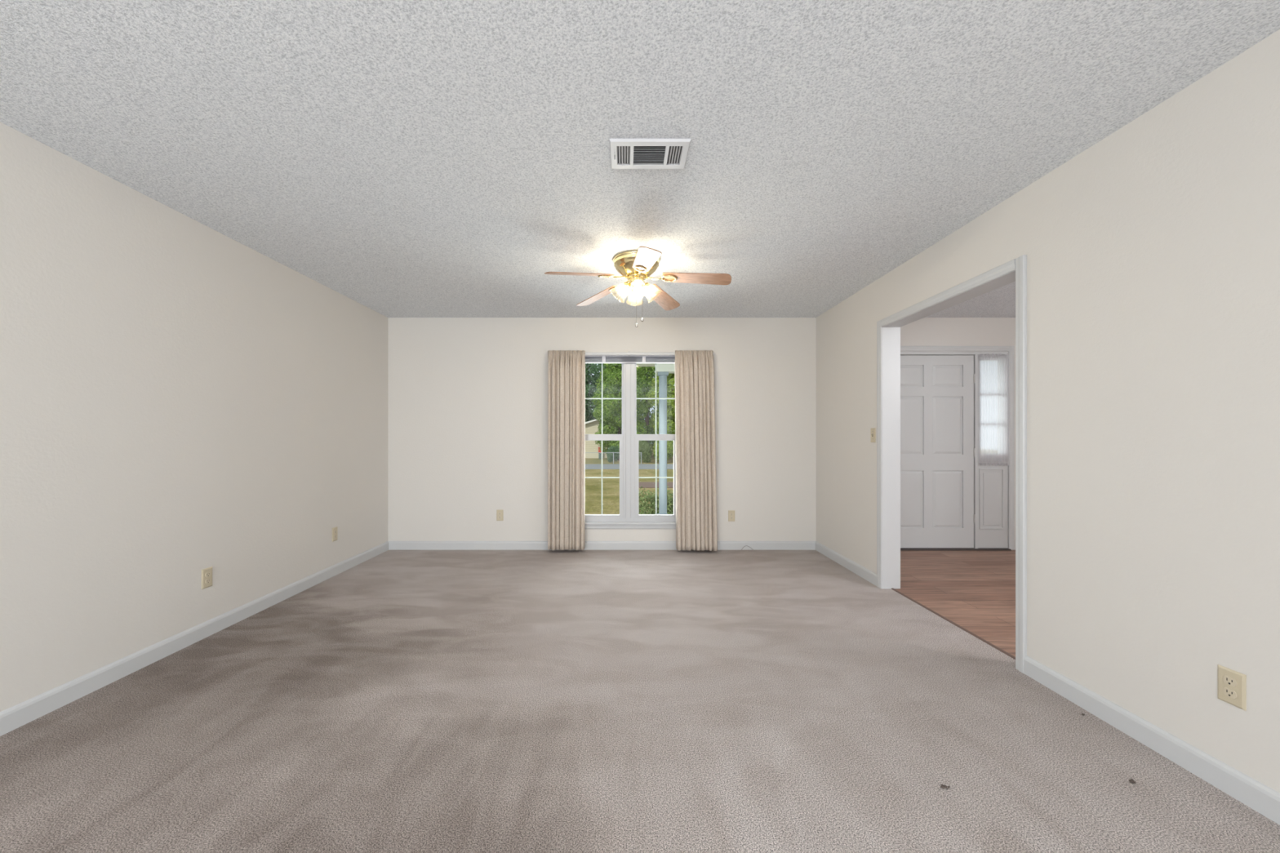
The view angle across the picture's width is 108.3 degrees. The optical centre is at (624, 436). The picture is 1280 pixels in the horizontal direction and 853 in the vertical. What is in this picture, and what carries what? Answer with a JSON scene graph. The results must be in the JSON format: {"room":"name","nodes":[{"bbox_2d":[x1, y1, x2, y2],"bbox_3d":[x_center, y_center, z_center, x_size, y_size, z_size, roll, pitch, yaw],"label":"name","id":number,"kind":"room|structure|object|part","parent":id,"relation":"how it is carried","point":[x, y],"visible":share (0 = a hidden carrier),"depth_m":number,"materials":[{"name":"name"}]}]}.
{"room":"empty living room","nodes":[
{"label":"empty living room","id":0,"kind":"room"},
{"bbox_2d":[0,122,387,711],"bbox_3d":[-2.537,0.017,0.595,0.130,2.527,8.590,0,0,0],"label":"wall","id":1,"kind":"structure","parent":0,"point":[179,400],"depth_m":2.41,"materials":[{"name":"white paint"}]},
{"bbox_2d":[0,541,388,736],"bbox_3d":[-2.465,1.135,0.620,0.014,0.090,8.440,0,0,0],"label":"baseboard","id":2,"kind":"structure","parent":1,"relation":"attached to","point":[19,715],"depth_m":2.41,"materials":[{"name":"grey paint"}]},
{"bbox_2d":[201,566,212,589],"bbox_3d":[-2.468,0.835,2.738,0.009,0.115,0.070,0,0,0],"label":"wall outlet","id":3,"kind":"object","parent":1,"relation":"attached to","point":[206,574],"visible":1,"depth_m":2.73,"materials":[{"name":"beige plastic"}]},
{"bbox_2d":[204,578,210,583],"bbox_3d":[-2.465,0.855,2.738,0.004,0.027,0.034,0,0,0],"label":"receptacle","id":4,"kind":"object","parent":3,"relation":"attached to","point":[206,580],"depth_m":2.73,"materials":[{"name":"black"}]},
{"bbox_2d":[204,571,210,577],"bbox_3d":[-2.465,0.816,2.738,0.004,0.027,0.034,0,0,0],"label":"receptacle","id":5,"kind":"object","parent":3,"relation":"attached to","point":[207,574],"depth_m":2.73,"materials":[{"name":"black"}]},
{"bbox_2d":[332,526,337,542],"bbox_3d":[-2.468,0.830,3.946,0.009,0.115,0.070,0,0,0],"label":"wall outlet","id":6,"kind":"object","parent":1,"relation":"attached to","point":[334,529],"visible":1,"depth_m":3.94,"materials":[{"name":"beige plastic"}]},
{"bbox_2d":[0,0,1279,317],"bbox_3d":[1.264,-1.322,0.620,7.872,0.150,8.840,0,0,0],"label":"ceiling","id":7,"kind":"structure","parent":0,"point":[403,158],"depth_m":1.80,"materials":[{"name":"white paint"}]},
{"bbox_2d":[544,246,731,327],"bbox_3d":[0.101,-1.000,3.215,1.248,0.493,1.228,0,0,0],"label":"ceiling fan","id":8,"kind":"object","parent":7,"relation":"hanging from","point":[636,266],"visible":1,"depth_m":3.18,"materials":[{"name":"brown wood"}]},
{"bbox_3d":[-0.299,-1.083,3.079,0.465,0.006,0.136,-7,16,-24],"label":"blade","id":9,"kind":"part","parent":8,"relation":"part of","materials":[{"name":"brown wood"}]},
{"bbox_3d":[-0.197,-1.083,3.562,0.136,0.006,0.465,-17,6,-42],"label":"blade","id":10,"kind":"part","parent":8,"relation":"part of","materials":[{"name":"brown wood"}]},
{"bbox_3d":[0.128,-1.083,2.832,0.136,0.006,0.465,13,5,-7],"label":"blade","id":11,"kind":"part","parent":8,"relation":"part of","materials":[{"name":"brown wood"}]},
{"bbox_3d":[0.294,-1.083,3.614,0.136,0.006,0.465,-15,-13,28],"label":"blade","id":12,"kind":"part","parent":8,"relation":"part of","materials":[{"name":"brown wood"}]},
{"bbox_3d":[0.495,-1.083,3.163,0.465,0.006,0.136,6,-12,12],"label":"blade","id":13,"kind":"part","parent":8,"relation":"part of","materials":[{"name":"brown wood"}]},
{"bbox_2d":[608,138,691,168],"bbox_3d":[0.108,-1.237,2.034,0.342,0.019,0.206,0,0,0],"label":"ceiling vent","id":14,"kind":"object","parent":7,"relation":"in","point":[624,153],"visible":1,"depth_m":2.02,"materials":[{"name":"white metal"}]},
{"bbox_2d":[0,550,1279,852],"bbox_3d":[1.264,1.230,0.630,7.672,0.100,8.660,0,0,0],"label":"floor","id":15,"kind":"structure","parent":0,"point":[399,701],"depth_m":1.85,"materials":[{"name":"beige carpet"}]},
{"bbox_2d":[940,784,950,788],"bbox_3d":[1.078,1.176,1.554,0.030,0.007,0.016,0,0,0],"label":"tuft","id":16,"kind":"object","parent":15,"relation":"on","point":[942,786],"visible":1,"depth_m":1.55,"materials":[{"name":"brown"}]},
{"bbox_2d":[387,317,1015,550],"bbox_3d":[1.249,0.216,4.920,7.702,2.927,0.160,0,0,0],"label":"wall","id":17,"kind":"structure","parent":0,"point":[468,397],"depth_m":4.84,"materials":[{"name":"white paint"}]},
{"bbox_2d":[496,509,503,520],"bbox_3d":[-1.302,0.821,4.836,0.070,0.115,0.009,0,0,0],"label":"wall outlet","id":18,"kind":"object","parent":17,"relation":"attached to","point":[500,513],"visible":1,"depth_m":4.83,"materials":[{"name":"beige plastic"}]},
{"bbox_2d":[388,541,815,550],"bbox_3d":[-0.234,1.135,4.833,4.477,0.090,0.014,0,0,0],"label":"baseboard","id":19,"kind":"structure","parent":17,"relation":"attached to","point":[393,545],"depth_m":4.83,"materials":[{"name":"grey paint"}]},
{"bbox_2d":[585,355,675,363],"bbox_3d":[0.050,-0.818,4.846,1.070,0.088,0.039,0,0,0],"label":"window blind","id":20,"kind":"object","parent":17,"relation":"attached to","point":[588,358],"visible":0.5,"depth_m":4.84,"materials":[{"name":"white plastic"}]},
{"bbox_3d":[0.050,-0.778,4.851,1.060,0.009,0.029,0,0,0],"label":"rail","id":21,"kind":"part","parent":20,"relation":"part of","materials":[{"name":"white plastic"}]},
{"bbox_3d":[0.050,-0.851,4.851,1.070,0.022,0.030,0,0,0],"label":"head rail","id":22,"kind":"part","parent":20,"relation":"part of","materials":[{"name":"white plastic"}]},
{"bbox_2d":[585,363,675,528],"bbox_3d":[0.050,0.043,4.890,1.160,1.840,0.170,0,0,0],"label":"window","id":23,"kind":"structure","parent":17,"relation":"in","point":[628,517],"depth_m":4.88,"materials":[{"name":"grey plastic"}]},
{"bbox_2d":[585,440,619,515],"bbox_3d":[-0.237,0.432,4.904,0.371,0.786,0.006,0,0,0],"label":"grille","id":24,"kind":"object","parent":23,"relation":"attached to","point":[602,477],"depth_m":4.90,"materials":[{"name":"grey"}]},
{"bbox_2d":[585,363,622,434],"bbox_3d":[-0.237,-0.408,4.943,0.419,0.810,0.006,0,0,0],"label":"grille","id":25,"kind":"object","parent":23,"relation":"attached to","point":[602,398],"depth_m":4.94,"materials":[{"name":"grey"}]},
{"bbox_3d":[-0.237,0.421,4.899,0.459,0.897,0.035,0,0,0],"label":"sash","id":26,"kind":"part","parent":23,"relation":"part of","materials":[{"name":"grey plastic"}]},
{"bbox_3d":[-0.237,-0.404,4.938,0.463,0.862,0.035,0,0,0],"label":"sash","id":27,"kind":"part","parent":23,"relation":"part of","materials":[{"name":"grey plastic"}]},
{"bbox_3d":[0.050,0.904,4.848,1.160,0.022,0.085,0,0,0],"label":"sill","id":28,"kind":"part","parent":23,"relation":"part of","materials":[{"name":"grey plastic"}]},
{"bbox_3d":[0.338,-0.404,4.938,0.463,0.862,0.035,0,0,0],"label":"sash","id":29,"kind":"part","parent":23,"relation":"part of","materials":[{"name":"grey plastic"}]},
{"bbox_3d":[0.338,0.421,4.899,0.459,0.897,0.035,0,0,0],"label":"sash","id":30,"kind":"part","parent":23,"relation":"part of","materials":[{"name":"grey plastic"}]},
{"bbox_2d":[638,440,673,515],"bbox_3d":[0.338,0.432,4.904,0.371,0.786,0.006,0,0,0],"label":"grille","id":31,"kind":"object","parent":23,"relation":"attached to","point":[655,477],"depth_m":4.90,"materials":[{"name":"grey"}]},
{"bbox_2d":[636,363,675,434],"bbox_3d":[0.338,-0.408,4.943,0.419,0.810,0.006,0,0,0],"label":"grille","id":32,"kind":"object","parent":23,"relation":"attached to","point":[655,398],"depth_m":4.94,"materials":[{"name":"grey"}]},
{"bbox_2d":[585,351,714,355],"bbox_3d":[0.071,-0.867,4.793,1.707,0.054,0.093,0,0,0],"label":"curtain rod","id":33,"kind":"object","parent":17,"relation":"attached to","point":[628,353],"visible":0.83,"depth_m":4.75,"materials":[{"name":"grey paint"}]},
{"bbox_2d":[547,350,585,550],"bbox_3d":[-0.599,0.131,4.747,0.392,2.029,0.163,0,0,0],"label":"drape","id":34,"kind":"object","parent":33,"relation":"hanging from","point":[566,368],"visible":1,"depth_m":4.69,"materials":[{"name":"beige fabric"}]},
{"bbox_3d":[0.071,-0.854,4.752,1.707,0.028,0.012,0,0,0],"label":"rail","id":35,"kind":"part","parent":33,"relation":"part of","materials":[{"name":"white metal"}]},
{"bbox_2d":[674,350,717,551],"bbox_3d":[0.740,0.134,4.745,0.443,2.035,0.166,0,0,0],"label":"drape","id":36,"kind":"object","parent":33,"relation":"hanging from","point":[696,527],"visible":1,"depth_m":4.69,"materials":[{"name":"beige fabric"}]},
{"bbox_2d":[728,510,734,521],"bbox_3d":[1.122,0.827,4.836,0.070,0.115,0.009,0,0,0],"label":"wall outlet","id":37,"kind":"object","parent":17,"relation":"attached to","point":[731,513],"visible":1,"depth_m":4.83,"materials":[{"name":"beige plastic"}]},
{"bbox_2d":[900,346,1014,551],"bbox_3d":[3.365,0.126,4.888,1.415,2.148,0.165,0,0,0],"label":"door","id":38,"kind":"structure","parent":17,"relation":"in","point":[939,384],"depth_m":4.85,"materials":[{"name":"grey paint"}]},
{"bbox_2d":[977,355,1008,548],"bbox_3d":[3.860,0.153,4.860,0.322,2.028,0.048,0,0,0],"label":"sidelight panel","id":39,"kind":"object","parent":38,"relation":"attached to","point":[993,480],"depth_m":4.84,"materials":[{"name":"grey paint"}]},
{"bbox_3d":[3.843,0.651,4.840,0.253,0.632,0.008,0,0,0],"label":"panel","id":40,"kind":"part","parent":39,"relation":"part of","materials":[{"name":"grey paint"}]},
{"bbox_2d":[978,353,1009,465],"bbox_3d":[3.852,-0.283,4.816,0.314,1.165,0.019,0,0,0],"label":"sheer curtain","id":41,"kind":"object","parent":39,"relation":"hanging from","point":[993,368],"visible":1,"depth_m":4.82,"materials":[{"name":"white fabric"}]},
{"bbox_3d":[3.852,0.267,4.816,0.314,0.008,0.008,0,0,0],"label":"sash rod","id":42,"kind":"part","parent":41,"relation":"part of","materials":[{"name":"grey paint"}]},
{"bbox_2d":[816,29,1279,792],"bbox_3d":[2.070,0.216,0.570,0.130,2.927,8.540,0,0,0],"label":"wall","id":43,"kind":"structure","parent":0,"point":[1153,252],"depth_m":1.77,"materials":[{"name":"white paint"}]},
{"bbox_2d":[815,541,876,586],"bbox_3d":[1.998,1.135,4.244,0.014,0.090,1.193,0,0,0],"label":"baseboard","id":44,"kind":"structure","parent":43,"relation":"attached to","point":[870,576],"depth_m":4.12,"materials":[{"name":"grey paint"}]},
{"bbox_2d":[871,427,875,442],"bbox_3d":[1.996,-0.013,3.725,0.018,0.115,0.070,0,0,0],"label":"light switch","id":45,"kind":"object","parent":43,"relation":"attached to","point":[873,429],"visible":1,"depth_m":3.71,"materials":[{"name":"beige plastic"}]},
{"bbox_2d":[876,254,1026,673],"bbox_3d":[2.070,0.136,2.976,0.162,2.089,1.344,0,0,0],"label":"trim","id":46,"kind":"structure","parent":43,"relation":"attached to","point":[888,329],"depth_m":3.20,"materials":[{"name":"grey paint"}]},
{"bbox_3d":[2.143,0.136,2.976,0.016,2.089,1.344,0,0,0],"label":"casing","id":47,"kind":"part","parent":46,"relation":"part of","materials":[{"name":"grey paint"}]},
{"bbox_2d":[891,588,1015,659],"bbox_3d":[2.082,1.183,2.976,0.026,0.015,1.228,0,0,0],"label":"trim","id":48,"kind":"structure","parent":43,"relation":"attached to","point":[894,589],"depth_m":2.87,"materials":[{"name":"brown"}]},
{"bbox_2d":[1023,655,1279,825],"bbox_3d":[1.998,1.135,-0.647,0.014,0.090,5.905,0,0,0],"label":"baseboard","id":49,"kind":"structure","parent":43,"relation":"attached to","point":[1250,792],"depth_m":1.70,"materials":[{"name":"grey paint"}]},
{"bbox_2d":[1217,664,1246,711],"bbox_3d":[2.001,0.826,1.526,0.009,0.115,0.070,0,0,0],"label":"wall outlet","id":50,"kind":"object","parent":43,"relation":"attached to","point":[1232,684],"visible":1,"depth_m":1.52,"materials":[{"name":"beige plastic"}]},
{"bbox_2d":[1222,687,1236,698],"bbox_3d":[1.998,0.846,1.526,0.004,0.027,0.034,0,0,0],"label":"receptacle","id":51,"kind":"object","parent":50,"relation":"attached to","point":[1228,692],"depth_m":1.53,"materials":[{"name":"beige plastic"}]},
{"bbox_2d":[1222,675,1236,687],"bbox_3d":[1.998,0.806,1.526,0.004,0.027,0.034,0,0,0],"label":"receptacle","id":52,"kind":"object","parent":50,"relation":"attached to","point":[1228,681],"depth_m":1.53,"materials":[{"name":"beige plastic"}]},
{"label":"outside","id":53,"kind":"structure","parent":0,"visible":0},
{"bbox_2d":[585,446,673,514],"bbox_3d":[0.000,2.180,62.505,120.000,0.200,114.990,0,0,0],"label":"ground","id":54,"kind":"structure","parent":53,"point":[611,486],"depth_m":19.20,"materials":[{"name":"green plant"}]},
{"bbox_2d":[585,363,605,422],"bbox_3d":[-5.142,-4.354,51.662,7.672,12.975,7.794,0,0,-35],"label":"tree","id":55,"kind":"object","parent":54,"relation":"on","point":[590,368],"visible":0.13,"depth_m":50.46,"materials":[{"name":"green plant"}]},
{"bbox_2d":[585,417,607,457],"bbox_3d":[-4.499,0.117,46.125,7.103,4.126,2.950,0,0,0],"label":"house","id":56,"kind":"structure","parent":54,"relation":"on","point":[591,427],"depth_m":45.00,"materials":[{"name":"beige"}]},
{"bbox_2d":[598,447,601,459],"bbox_3d":[-2.237,1.523,43.000,0.409,1.113,0.460,0,0,0],"label":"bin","id":57,"kind":"object","parent":54,"relation":"on","point":[599,451],"visible":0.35,"depth_m":42.83,"materials":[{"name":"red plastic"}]},
{"bbox_2d":[606,444,619,462],"bbox_3d":[-0.905,1.417,37.547,1.166,1.477,0.894,0,0,0],"label":"bush","id":58,"kind":"object","parent":54,"relation":"on","point":[611,448],"visible":0.8,"depth_m":37.38,"materials":[{"name":"green plant"}]},
{"bbox_2d":[585,452,641,463],"bbox_3d":[-6.336,1.630,35.404,15.332,0.902,0.079,0,0,0],"label":"fence","id":59,"kind":"object","parent":54,"relation":"on","point":[585,452],"visible":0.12,"depth_m":35.38,"materials":[{"name":"silver metal"}]},
{"bbox_3d":[-6.350,1.219,35.384,15.300,0.044,0.038,0,0,0],"label":"rail","id":60,"kind":"part","parent":59,"relation":"part of","materials":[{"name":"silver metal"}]},
{"bbox_2d":[592,363,642,418],"bbox_3d":[-1.240,-5.533,62.150,8.085,15.708,9.141,0,0,0],"label":"tree","id":61,"kind":"object","parent":54,"relation":"on","point":[598,363],"visible":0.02,"depth_m":60.46,"materials":[{"name":"green plant"}]},
{"bbox_2d":[591,363,648,460],"bbox_3d":[-0.363,-3.084,40.533,5.055,10.340,5.017,0,0,0],"label":"tree","id":62,"kind":"object","parent":54,"relation":"on","point":[612,375],"visible":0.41,"depth_m":39.37,"materials":[{"name":"green plant"}]},
{"bbox_2d":[585,463,673,469],"bbox_3d":[0.000,2.070,32.291,120.000,0.020,5.382,0,0,0],"label":"road","id":63,"kind":"structure","parent":54,"relation":"on","point":[588,466],"depth_m":32.09,"materials":[{"name":"grey asphalt"}]},
{"bbox_2d":[617,366,673,456],"bbox_3d":[2.200,-4.180,49.172,8.246,13.482,7.542,0,0,0],"label":"tree","id":64,"kind":"object","parent":54,"relation":"on","point":[647,375],"visible":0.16,"depth_m":47.50,"materials":[{"name":"green plant"}]},
{"bbox_2d":[638,440,652,462],"bbox_3d":[1.439,1.132,37.483,1.840,2.339,1.237,0,0,19],"label":"bush","id":65,"kind":"object","parent":54,"relation":"on","point":[643,447],"visible":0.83,"depth_m":37.10,"materials":[{"name":"green plant"}]},
{"bbox_2d":[638,481,673,488],"bbox_3d":[4.800,2.070,19.928,8.400,0.020,2.314,0,0,0],"label":"mulch bed","id":66,"kind":"object","parent":54,"relation":"on","point":[644,484],"visible":0.14,"depth_m":20.00,"materials":[{"name":"brown"}]},
{"bbox_2d":[638,485,673,514],"bbox_3d":[0.686,1.550,8.578,1.276,1.304,0.882,0,0,0],"label":"shrub","id":67,"kind":"object","parent":54,"relation":"on","point":[642,506],"visible":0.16,"depth_m":8.43,"materials":[{"name":"green plant"}]},
{"bbox_2d":[646,373,675,450],"bbox_3d":[4.548,-3.216,40.546,5.396,10.603,5.006,0,0,0],"label":"tree","id":68,"kind":"object","parent":54,"relation":"on","point":[671,377],"visible":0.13,"depth_m":39.47,"materials":[{"name":"green plant"}]},
{"bbox_2d":[653,440,673,462],"bbox_3d":[3.141,1.102,36.960,1.792,2.175,1.195,0,0,-17],"label":"bush","id":69,"kind":"object","parent":54,"relation":"on","point":[668,446],"visible":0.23,"depth_m":36.95,"materials":[{"name":"green plant"}]},
{"bbox_3d":[2.600,1.755,6.455,4.800,0.850,2.890,0,0,0],"label":"floor","id":70,"kind":"structure","parent":54,"relation":"on","visible":0},
{"bbox_2d":[657,371,668,514],"bbox_3d":[0.626,0.142,7.500,0.180,2.375,0.180,0,0,0],"label":"porch column","id":71,"kind":"structure","parent":70,"relation":"on","point":[662,375],"depth_m":7.44,"materials":[{"name":"grey paint"}]},
{"bbox_2d":[636,363,675,373],"bbox_3d":[1.350,-1.178,6.735,2.300,0.266,3.450,0,0,0],"label":"porch roof","id":72,"kind":"structure","parent":71,"relation":"on","point":[669,367],"depth_m":7.40,"materials":[{"name":"white"}]}
]}

